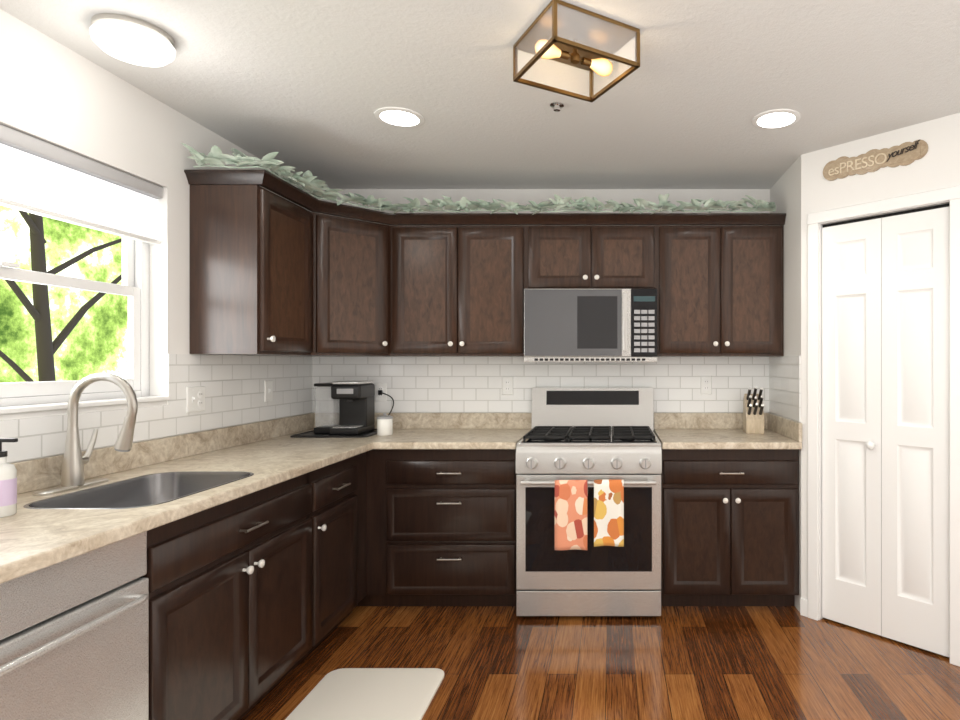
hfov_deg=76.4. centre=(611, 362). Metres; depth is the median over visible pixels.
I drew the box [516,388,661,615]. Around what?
range
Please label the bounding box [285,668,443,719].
rug
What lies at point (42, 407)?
window sill
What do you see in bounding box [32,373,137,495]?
faucet
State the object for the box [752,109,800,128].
recessed light
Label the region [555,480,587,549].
towel
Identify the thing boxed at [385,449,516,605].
base cabinet
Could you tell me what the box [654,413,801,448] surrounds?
countertop
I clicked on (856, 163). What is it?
sign lettering
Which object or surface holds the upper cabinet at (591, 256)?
attached to the wall
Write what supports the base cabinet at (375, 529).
on the floor
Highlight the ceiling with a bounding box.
[0,0,959,188]
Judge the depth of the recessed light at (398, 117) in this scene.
2.63 m
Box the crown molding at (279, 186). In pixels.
[184,170,785,224]
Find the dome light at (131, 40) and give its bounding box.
[89,13,175,66]
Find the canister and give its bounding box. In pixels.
[377,413,392,435]
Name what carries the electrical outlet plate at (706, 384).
attached to the wall
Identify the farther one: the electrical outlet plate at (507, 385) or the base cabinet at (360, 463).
the electrical outlet plate at (507, 385)
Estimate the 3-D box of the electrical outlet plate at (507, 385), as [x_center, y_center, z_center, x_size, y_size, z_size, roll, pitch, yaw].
[-0.660,0.145,3.739,0.070,0.115,0.010,0,0,0]
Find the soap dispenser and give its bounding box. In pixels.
[0,438,17,517]
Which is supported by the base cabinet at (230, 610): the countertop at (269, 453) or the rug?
the countertop at (269, 453)
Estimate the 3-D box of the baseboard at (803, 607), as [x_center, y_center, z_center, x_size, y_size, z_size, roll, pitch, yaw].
[0.025,1.285,1.139,3.850,0.090,3.979,0,0,0]
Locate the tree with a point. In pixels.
(38, 310)
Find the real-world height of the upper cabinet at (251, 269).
0.760 m
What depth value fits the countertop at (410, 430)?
3.59 m
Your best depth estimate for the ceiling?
2.33 m
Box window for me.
[0,237,148,406]
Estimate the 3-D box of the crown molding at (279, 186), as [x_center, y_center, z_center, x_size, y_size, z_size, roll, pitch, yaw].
[-0.450,-0.829,3.034,2.896,0.056,0.815,0,0,0]
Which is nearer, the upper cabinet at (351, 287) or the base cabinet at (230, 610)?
the base cabinet at (230, 610)
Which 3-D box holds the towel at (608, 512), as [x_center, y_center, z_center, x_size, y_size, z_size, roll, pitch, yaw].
[-0.016,0.757,2.996,0.150,0.333,0.048,0,0,0]
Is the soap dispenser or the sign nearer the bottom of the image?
the soap dispenser
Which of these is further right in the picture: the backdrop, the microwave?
the microwave
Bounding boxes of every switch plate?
[186,386,204,412]
[264,380,272,401]
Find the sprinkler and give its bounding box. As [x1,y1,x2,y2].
[550,102,563,111]
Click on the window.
(134, 287)
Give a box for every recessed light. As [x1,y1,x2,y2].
[374,107,424,126]
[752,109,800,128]
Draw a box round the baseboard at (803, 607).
[800,598,807,616]
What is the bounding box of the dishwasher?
[0,531,148,719]
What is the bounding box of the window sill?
[0,396,169,414]
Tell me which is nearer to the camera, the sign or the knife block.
the sign
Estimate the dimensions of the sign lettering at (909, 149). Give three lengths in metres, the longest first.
0.156 x 0.046 x 0.004 m
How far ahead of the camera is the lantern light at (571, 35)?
1.96 m
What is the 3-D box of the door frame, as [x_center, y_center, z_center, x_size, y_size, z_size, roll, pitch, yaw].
[1.312,0.277,2.870,0.724,2.107,0.106,0,0,45]
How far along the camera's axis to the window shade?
2.12 m
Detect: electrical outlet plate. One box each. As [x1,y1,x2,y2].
[375,383,386,400]
[502,377,512,394]
[701,376,711,393]
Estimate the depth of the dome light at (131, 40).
1.91 m
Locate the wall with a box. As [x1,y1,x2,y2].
[0,9,959,611]
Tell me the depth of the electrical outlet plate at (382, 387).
3.74 m
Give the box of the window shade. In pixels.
[0,124,162,243]
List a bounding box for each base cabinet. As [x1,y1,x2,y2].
[139,473,311,719]
[292,456,357,669]
[340,452,365,623]
[357,449,390,605]
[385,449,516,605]
[661,447,798,605]
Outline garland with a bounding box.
[181,143,775,214]
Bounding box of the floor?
[241,606,959,719]
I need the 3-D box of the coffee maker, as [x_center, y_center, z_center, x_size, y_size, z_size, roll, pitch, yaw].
[-1.585,0.261,3.465,0.430,0.310,0.350,0,0,0]
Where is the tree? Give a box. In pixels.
[0,210,121,381]
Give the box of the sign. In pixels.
[823,140,927,180]
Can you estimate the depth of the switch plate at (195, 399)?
2.68 m
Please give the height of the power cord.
0.228 m
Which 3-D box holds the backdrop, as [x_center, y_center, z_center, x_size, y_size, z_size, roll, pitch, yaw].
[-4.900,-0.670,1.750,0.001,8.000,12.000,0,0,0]
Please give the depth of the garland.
3.34 m
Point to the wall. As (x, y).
(52, 91)
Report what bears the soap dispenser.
on the countertop at (269, 453)
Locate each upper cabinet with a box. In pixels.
[190,185,312,354]
[262,212,405,356]
[390,225,525,356]
[526,225,656,288]
[657,225,782,356]
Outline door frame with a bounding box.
[808,185,959,666]
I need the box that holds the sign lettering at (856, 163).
[828,153,886,175]
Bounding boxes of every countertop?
[0,413,391,583]
[375,413,531,448]
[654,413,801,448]
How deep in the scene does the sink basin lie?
2.14 m
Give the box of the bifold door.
[822,203,949,656]
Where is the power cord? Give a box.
[378,390,393,414]
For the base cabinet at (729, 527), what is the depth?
3.15 m
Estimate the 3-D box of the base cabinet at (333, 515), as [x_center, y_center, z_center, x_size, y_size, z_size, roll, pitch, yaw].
[-1.577,0.892,2.788,0.641,0.875,0.457,0,0,0]
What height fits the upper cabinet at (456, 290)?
0.760 m
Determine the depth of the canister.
3.38 m
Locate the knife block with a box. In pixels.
[743,386,763,433]
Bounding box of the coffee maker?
[290,380,376,437]
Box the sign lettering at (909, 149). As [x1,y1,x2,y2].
[887,140,919,161]
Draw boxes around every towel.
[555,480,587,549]
[594,480,623,546]
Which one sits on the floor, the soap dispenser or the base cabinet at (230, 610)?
the base cabinet at (230, 610)
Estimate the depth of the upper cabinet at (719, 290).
3.44 m
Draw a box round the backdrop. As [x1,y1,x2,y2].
[0,205,127,382]
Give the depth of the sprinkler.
2.51 m
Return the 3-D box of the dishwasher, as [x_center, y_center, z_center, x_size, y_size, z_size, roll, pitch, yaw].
[-1.556,0.894,1.345,0.629,0.871,0.602,0,0,0]
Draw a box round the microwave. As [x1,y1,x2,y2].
[524,289,656,361]
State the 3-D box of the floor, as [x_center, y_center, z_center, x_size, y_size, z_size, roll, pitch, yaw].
[0.025,1.380,1.450,4.450,0.100,5.200,0,0,0]
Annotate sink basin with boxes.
[23,472,253,508]
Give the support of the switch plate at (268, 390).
attached to the wall
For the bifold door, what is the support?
in the wall
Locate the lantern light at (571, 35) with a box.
[513,0,639,101]

